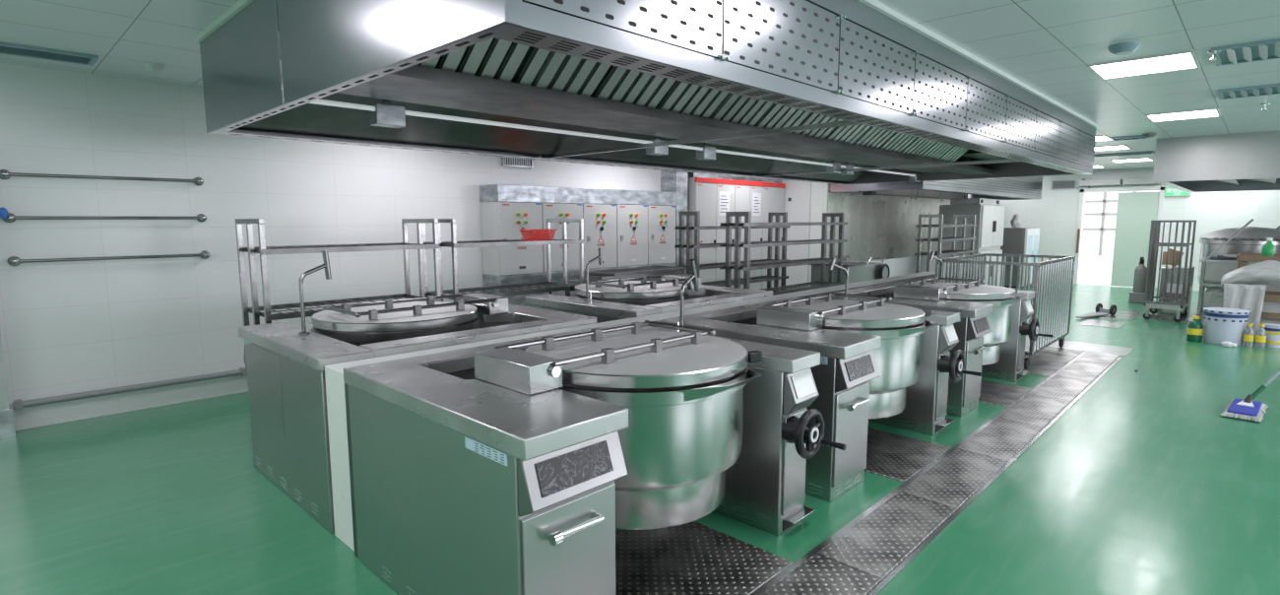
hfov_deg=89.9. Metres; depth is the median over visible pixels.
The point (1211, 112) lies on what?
recessed light
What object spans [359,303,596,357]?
countertop
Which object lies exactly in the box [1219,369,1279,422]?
mop
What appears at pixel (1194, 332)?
bottle
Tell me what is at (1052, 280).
trolley
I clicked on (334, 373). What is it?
wall partition
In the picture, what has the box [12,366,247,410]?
pipe
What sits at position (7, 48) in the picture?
ceiling vent
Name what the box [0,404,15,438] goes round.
trim
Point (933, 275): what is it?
trim
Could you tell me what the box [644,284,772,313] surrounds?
countertop
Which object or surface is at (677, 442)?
pot
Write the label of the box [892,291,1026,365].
pot
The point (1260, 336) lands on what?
clear bottle
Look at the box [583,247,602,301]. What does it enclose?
water tap
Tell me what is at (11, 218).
wall rail
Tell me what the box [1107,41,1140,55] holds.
smoke detector
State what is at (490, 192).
cable tray
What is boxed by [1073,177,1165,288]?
door
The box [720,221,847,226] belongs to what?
wire shelf
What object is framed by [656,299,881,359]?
countertop
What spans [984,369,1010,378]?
vent grille
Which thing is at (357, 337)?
pot
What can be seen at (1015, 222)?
plastic bag
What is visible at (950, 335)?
switch plate
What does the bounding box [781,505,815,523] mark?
drip tray
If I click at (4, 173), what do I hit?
wall rail
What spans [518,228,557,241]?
basket
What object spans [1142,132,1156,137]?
smoke detector
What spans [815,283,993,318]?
countertop
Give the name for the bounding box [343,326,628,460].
countertop
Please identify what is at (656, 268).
grid
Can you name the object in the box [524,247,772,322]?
kettle
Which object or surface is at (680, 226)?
wire shelf
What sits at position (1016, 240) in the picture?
storage cabinet
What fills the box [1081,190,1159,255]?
window
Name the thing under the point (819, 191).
wall
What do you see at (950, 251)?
wire shelf
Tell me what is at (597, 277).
grid
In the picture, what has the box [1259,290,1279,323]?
crate
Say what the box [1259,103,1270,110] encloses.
sprinkler
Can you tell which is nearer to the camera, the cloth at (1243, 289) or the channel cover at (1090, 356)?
the channel cover at (1090, 356)
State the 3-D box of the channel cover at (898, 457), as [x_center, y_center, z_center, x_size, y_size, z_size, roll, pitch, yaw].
[1.516,1.021,4.424,0.935,0.008,0.800,6,10,44]
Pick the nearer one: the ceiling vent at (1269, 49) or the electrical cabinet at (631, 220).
the ceiling vent at (1269, 49)
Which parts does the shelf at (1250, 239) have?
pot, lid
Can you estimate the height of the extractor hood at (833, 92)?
0.590 m
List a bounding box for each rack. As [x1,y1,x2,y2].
[235,218,441,423]
[422,218,584,302]
[674,210,790,290]
[719,211,847,295]
[914,214,976,281]
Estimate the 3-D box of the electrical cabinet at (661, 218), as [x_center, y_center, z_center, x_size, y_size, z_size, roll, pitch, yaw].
[0.203,-0.912,9.328,0.400,0.840,0.586,6,10,44]
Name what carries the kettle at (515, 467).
on the floor
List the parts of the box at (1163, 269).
plate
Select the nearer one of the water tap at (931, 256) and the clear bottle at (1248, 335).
the water tap at (931, 256)
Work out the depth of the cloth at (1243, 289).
8.17 m
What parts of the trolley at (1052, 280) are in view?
bar panel, bar panel, bar panel, bar panel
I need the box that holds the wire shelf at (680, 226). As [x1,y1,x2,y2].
[674,225,790,229]
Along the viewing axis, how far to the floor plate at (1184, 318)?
10.01 m
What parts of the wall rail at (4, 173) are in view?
knob, knob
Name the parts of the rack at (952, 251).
frame, frame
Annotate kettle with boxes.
[238,250,596,532]
[343,258,846,594]
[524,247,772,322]
[656,257,982,502]
[815,251,1053,416]
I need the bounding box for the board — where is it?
[1208,256,1236,259]
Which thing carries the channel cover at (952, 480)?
on the floor
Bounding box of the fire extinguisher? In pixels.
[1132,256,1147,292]
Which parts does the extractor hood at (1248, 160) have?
panel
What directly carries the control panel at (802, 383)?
attached to the kettle at (515, 467)
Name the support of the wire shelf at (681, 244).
attached to the rack at (697, 245)
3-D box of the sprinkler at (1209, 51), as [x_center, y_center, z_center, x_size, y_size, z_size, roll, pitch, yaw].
[3.891,-1.641,4.347,0.079,0.058,0.080,6,10,44]
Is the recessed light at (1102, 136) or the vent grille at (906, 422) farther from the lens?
the recessed light at (1102, 136)
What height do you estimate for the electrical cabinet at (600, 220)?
0.840 m
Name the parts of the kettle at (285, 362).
access panel, lid, lid rail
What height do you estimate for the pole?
0.642 m
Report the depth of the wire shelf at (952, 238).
9.27 m
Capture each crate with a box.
[1236,253,1279,291]
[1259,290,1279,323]
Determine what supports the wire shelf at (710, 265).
attached to the rack at (697, 245)
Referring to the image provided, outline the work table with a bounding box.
[1196,257,1238,316]
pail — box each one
[1202,307,1250,345]
[1263,322,1279,347]
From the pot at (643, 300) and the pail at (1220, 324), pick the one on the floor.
the pail at (1220, 324)
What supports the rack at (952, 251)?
on the floor
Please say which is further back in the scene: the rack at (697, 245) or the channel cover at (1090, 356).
the rack at (697, 245)
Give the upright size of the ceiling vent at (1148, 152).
0.049 m
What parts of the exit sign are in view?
lit panel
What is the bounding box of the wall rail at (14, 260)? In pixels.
[7,250,210,265]
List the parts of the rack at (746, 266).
frame, frame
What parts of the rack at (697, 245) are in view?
frame, frame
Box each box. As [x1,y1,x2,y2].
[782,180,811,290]
[1128,290,1150,303]
[1156,264,1194,314]
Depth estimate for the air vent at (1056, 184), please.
15.39 m
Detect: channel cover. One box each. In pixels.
[615,520,792,594]
[761,553,881,594]
[817,491,957,579]
[864,427,951,481]
[899,448,1007,509]
[957,417,1043,461]
[978,380,1032,406]
[999,393,1071,427]
[1022,346,1082,376]
[1030,375,1092,401]
[1055,360,1109,381]
[1076,351,1119,365]
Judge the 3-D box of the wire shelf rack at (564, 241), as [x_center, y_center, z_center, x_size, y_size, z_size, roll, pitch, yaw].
[-1.243,0.047,6.054,0.572,1.565,1.420,6,10,44]
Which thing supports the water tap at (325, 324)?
on the kettle at (285, 362)
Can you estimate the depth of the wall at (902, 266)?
13.68 m
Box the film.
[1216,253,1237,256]
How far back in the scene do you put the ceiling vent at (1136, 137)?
8.95 m
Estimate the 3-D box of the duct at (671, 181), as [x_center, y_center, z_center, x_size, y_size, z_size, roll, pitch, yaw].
[0.515,-0.960,9.719,0.320,2.680,0.250,6,10,44]
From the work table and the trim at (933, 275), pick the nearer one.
the trim at (933, 275)
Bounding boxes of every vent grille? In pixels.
[255,455,318,516]
[382,565,416,594]
[720,499,769,526]
[809,472,861,496]
[875,416,926,430]
[946,399,976,412]
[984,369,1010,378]
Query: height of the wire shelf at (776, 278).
0.036 m
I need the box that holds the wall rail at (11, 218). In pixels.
[2,212,206,222]
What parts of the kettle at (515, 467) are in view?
door, door handle, lid rail, lid, column door, crank handle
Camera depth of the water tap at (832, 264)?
5.17 m
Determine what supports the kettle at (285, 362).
on the floor
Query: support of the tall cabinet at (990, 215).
on the floor
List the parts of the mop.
head plate, handle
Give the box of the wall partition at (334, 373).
[324,271,935,551]
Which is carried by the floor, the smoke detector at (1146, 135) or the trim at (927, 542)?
the trim at (927, 542)
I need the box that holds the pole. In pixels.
[1204,218,1253,260]
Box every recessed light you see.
[1087,50,1200,79]
[1094,144,1131,150]
[1095,134,1113,140]
[1110,157,1153,162]
[1145,108,1220,122]
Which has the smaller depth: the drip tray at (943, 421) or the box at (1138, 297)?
the drip tray at (943, 421)
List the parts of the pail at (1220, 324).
lid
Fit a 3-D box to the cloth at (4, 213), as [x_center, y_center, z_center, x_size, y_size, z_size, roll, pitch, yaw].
[-4.550,-0.602,4.588,0.066,0.082,0.051,6,10,44]
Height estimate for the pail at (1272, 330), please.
0.270 m
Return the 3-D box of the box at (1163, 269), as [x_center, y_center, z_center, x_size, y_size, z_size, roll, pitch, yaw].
[8.955,-0.133,10.723,0.380,0.760,0.645,6,10,44]
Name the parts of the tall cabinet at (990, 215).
door, door, door, door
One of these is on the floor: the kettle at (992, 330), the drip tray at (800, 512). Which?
the kettle at (992, 330)
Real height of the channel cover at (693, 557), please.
0.008 m
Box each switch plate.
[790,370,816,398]
[944,324,958,341]
[1024,300,1033,312]
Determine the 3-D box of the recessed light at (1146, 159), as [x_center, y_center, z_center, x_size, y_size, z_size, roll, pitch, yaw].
[9.493,-2.644,12.376,0.596,0.012,0.624,6,10,44]
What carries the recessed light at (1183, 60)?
in the ceiling
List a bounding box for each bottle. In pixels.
[1186,315,1203,341]
[1242,322,1254,347]
[1254,323,1266,348]
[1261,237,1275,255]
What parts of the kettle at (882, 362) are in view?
lid rail, door, lid, door handle, column door, crank handle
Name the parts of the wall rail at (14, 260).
knob, knob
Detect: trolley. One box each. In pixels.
[935,253,1075,369]
[1076,303,1116,318]
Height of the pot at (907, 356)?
0.603 m
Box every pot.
[311,316,479,346]
[558,363,762,529]
[574,292,688,306]
[819,320,940,418]
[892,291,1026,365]
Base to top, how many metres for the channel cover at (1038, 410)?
0.012 m
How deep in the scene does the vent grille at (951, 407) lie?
5.12 m
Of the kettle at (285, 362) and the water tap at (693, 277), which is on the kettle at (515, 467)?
the water tap at (693, 277)
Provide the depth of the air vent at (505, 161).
7.75 m
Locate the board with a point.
(1210, 258)
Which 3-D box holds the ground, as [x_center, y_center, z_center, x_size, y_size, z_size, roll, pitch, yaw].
[23.687,-2.235,31.625,50.000,0.110,41.550,6,10,44]
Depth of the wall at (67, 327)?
5.37 m
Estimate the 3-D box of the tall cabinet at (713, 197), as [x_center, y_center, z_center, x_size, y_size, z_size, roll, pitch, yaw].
[1.588,-0.844,10.784,0.390,2.190,2.500,6,10,44]
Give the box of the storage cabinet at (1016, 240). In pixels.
[1000,227,1039,289]
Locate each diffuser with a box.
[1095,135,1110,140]
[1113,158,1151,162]
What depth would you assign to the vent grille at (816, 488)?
3.61 m
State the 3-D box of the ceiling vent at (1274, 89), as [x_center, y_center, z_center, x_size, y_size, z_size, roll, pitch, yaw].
[5.561,-1.807,5.573,0.800,0.030,0.500,6,10,44]
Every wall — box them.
[0,62,660,430]
[808,182,828,286]
[864,193,970,277]
[999,167,1279,291]
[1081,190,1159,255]
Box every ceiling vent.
[0,41,98,65]
[1094,150,1154,156]
[1095,134,1149,142]
[1211,38,1279,65]
[1216,83,1279,99]
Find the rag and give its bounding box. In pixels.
[1220,340,1237,347]
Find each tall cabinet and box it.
[687,177,785,289]
[937,197,1005,286]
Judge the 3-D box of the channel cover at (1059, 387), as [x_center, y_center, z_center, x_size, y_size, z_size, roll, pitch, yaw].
[3.907,0.832,5.931,0.312,0.012,0.942,6,10,44]
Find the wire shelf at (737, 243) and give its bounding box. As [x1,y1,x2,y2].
[719,239,846,248]
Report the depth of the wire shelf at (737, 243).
7.55 m
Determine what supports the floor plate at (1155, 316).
on the floor
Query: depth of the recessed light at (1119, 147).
10.22 m
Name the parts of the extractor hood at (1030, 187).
panel, panel, panel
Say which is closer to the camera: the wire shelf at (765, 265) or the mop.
the mop
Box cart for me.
[808,256,890,286]
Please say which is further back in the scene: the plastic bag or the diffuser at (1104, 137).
the plastic bag
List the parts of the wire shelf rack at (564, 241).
frame, wire shelf, wire shelf, frame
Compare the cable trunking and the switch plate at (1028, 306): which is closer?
the switch plate at (1028, 306)
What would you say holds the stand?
on the floor
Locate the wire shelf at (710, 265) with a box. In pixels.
[674,258,789,269]
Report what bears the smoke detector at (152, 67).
attached to the ceiling
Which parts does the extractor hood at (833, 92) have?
panel, panel, perforated panel, ceiling trim, perforated panel, perforated panel, perforated panel, panel, filler panel, perforated panel, perforated panel, perforated panel, perforated panel, perforated panel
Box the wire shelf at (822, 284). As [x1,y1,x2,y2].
[761,280,844,295]
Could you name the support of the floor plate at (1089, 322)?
on the floor
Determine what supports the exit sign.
attached to the wall at (1056, 215)
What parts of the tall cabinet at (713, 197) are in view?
door, door, door, door, door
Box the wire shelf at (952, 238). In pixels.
[915,236,976,242]
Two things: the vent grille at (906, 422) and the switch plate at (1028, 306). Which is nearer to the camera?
the vent grille at (906, 422)
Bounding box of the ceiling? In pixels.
[0,0,1279,170]
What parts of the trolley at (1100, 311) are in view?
plate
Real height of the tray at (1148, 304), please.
0.070 m
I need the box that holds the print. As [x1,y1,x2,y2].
[474,442,504,463]
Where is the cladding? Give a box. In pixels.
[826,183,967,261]
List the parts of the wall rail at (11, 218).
knob, knob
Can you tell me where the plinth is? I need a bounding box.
[482,262,675,306]
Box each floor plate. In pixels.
[1047,340,1134,356]
[1078,319,1127,327]
[1094,310,1142,319]
[1151,314,1173,319]
[1181,317,1193,320]
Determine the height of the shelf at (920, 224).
0.036 m
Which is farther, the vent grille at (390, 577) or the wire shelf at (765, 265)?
the wire shelf at (765, 265)
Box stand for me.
[567,273,691,296]
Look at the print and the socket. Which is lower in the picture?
the print
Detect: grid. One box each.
[574,270,681,279]
[577,273,679,281]
[584,264,686,275]
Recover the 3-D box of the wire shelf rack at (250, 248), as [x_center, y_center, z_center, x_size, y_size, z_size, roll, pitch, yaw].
[-2.275,0.177,4.995,0.572,1.565,1.290,6,10,44]
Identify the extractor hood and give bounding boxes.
[194,0,1099,184]
[830,176,1042,199]
[1152,129,1279,191]
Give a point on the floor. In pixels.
(1142, 485)
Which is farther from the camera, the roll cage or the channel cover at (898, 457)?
the roll cage
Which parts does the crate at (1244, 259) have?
frame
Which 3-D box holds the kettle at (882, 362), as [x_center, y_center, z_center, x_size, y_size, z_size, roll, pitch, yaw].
[1.290,0.392,4.465,1.550,1.248,1.795,6,10,44]
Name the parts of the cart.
handle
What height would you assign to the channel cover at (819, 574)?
0.012 m
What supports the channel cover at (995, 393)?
on the floor
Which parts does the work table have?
leg, leg, drawer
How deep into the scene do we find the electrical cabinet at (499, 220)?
7.41 m
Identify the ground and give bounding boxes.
[1078,255,1122,286]
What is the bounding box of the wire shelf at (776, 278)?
[702,274,788,286]
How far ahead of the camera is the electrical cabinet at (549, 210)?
7.89 m
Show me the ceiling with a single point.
(1049, 46)
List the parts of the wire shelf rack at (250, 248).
frame, wire shelf, wire shelf, frame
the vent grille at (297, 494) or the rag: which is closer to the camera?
the vent grille at (297, 494)
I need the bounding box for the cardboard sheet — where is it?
[1161,248,1183,266]
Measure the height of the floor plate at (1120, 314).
0.006 m
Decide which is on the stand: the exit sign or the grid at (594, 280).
the grid at (594, 280)
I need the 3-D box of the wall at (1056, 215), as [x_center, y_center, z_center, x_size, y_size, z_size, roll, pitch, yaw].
[12.627,-1.415,13.277,10.420,2.680,0.150,6,10,44]
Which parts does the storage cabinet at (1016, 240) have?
door, pane, door, pane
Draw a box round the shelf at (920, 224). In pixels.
[916,223,976,227]
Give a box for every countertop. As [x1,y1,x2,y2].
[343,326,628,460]
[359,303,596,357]
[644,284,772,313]
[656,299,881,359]
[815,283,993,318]
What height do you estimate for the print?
0.028 m
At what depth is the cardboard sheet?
10.61 m
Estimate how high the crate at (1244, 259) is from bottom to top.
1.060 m
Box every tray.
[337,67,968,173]
[479,184,676,205]
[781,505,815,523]
[935,417,954,426]
[1017,370,1029,375]
[1143,300,1188,310]
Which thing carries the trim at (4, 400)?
attached to the wall at (67, 327)
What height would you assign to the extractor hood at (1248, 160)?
0.600 m
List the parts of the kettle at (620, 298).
access panel, lid, lid rail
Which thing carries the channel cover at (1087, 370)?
on the floor
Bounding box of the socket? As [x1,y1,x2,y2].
[1251,384,1266,399]
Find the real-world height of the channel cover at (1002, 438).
0.012 m
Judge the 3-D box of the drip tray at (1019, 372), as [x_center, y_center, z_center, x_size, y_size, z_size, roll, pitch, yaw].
[3.718,0.727,6.222,0.070,0.008,0.200,6,10,44]
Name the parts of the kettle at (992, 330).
lid rail, lid, door, door handle, column door, crank handle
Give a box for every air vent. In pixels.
[501,157,533,168]
[1050,179,1076,190]
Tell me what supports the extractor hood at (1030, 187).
attached to the ceiling
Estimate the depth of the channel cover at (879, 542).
3.15 m
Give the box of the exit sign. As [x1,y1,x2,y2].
[1163,187,1191,196]
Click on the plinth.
(556, 277)
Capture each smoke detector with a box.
[143,63,164,72]
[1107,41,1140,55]
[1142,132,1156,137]
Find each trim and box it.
[0,333,9,410]
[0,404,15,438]
[344,271,946,558]
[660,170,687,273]
[750,351,1122,594]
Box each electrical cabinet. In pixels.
[480,201,543,275]
[541,202,582,272]
[582,203,617,269]
[615,203,647,266]
[646,204,675,264]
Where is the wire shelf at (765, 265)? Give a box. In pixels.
[719,256,846,270]
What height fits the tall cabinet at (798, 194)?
2.300 m
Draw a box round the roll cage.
[1142,220,1196,321]
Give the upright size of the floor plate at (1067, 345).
0.006 m
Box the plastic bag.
[1010,213,1021,227]
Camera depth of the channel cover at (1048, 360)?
7.08 m
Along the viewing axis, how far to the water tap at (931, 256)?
6.70 m
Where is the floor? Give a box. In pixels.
[0,283,1279,594]
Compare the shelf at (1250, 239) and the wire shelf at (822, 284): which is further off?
the shelf at (1250, 239)
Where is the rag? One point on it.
(1224, 344)
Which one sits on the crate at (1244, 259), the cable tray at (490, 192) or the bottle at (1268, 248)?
the bottle at (1268, 248)
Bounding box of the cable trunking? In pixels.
[687,172,782,183]
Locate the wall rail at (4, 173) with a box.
[0,169,203,185]
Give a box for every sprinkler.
[1207,50,1221,60]
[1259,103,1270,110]
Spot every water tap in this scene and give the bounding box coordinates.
[298,250,331,335]
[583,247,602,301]
[676,258,699,332]
[828,257,848,300]
[928,251,943,282]
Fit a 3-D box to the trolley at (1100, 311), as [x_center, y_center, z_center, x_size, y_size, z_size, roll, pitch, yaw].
[7.266,0.218,10.267,0.989,0.177,0.250,-4,8,-31]
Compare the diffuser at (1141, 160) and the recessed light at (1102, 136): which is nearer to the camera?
the recessed light at (1102, 136)
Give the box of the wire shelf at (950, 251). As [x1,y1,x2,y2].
[914,249,975,255]
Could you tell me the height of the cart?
0.985 m
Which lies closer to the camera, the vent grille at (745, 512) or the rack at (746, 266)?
the vent grille at (745, 512)
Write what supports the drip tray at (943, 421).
on the kettle at (882, 362)
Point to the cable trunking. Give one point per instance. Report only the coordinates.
(689, 174)
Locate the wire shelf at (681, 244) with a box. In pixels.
[674,240,767,248]
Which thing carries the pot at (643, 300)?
on the kettle at (620, 298)
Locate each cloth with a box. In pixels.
[0,207,8,218]
[1220,259,1279,340]

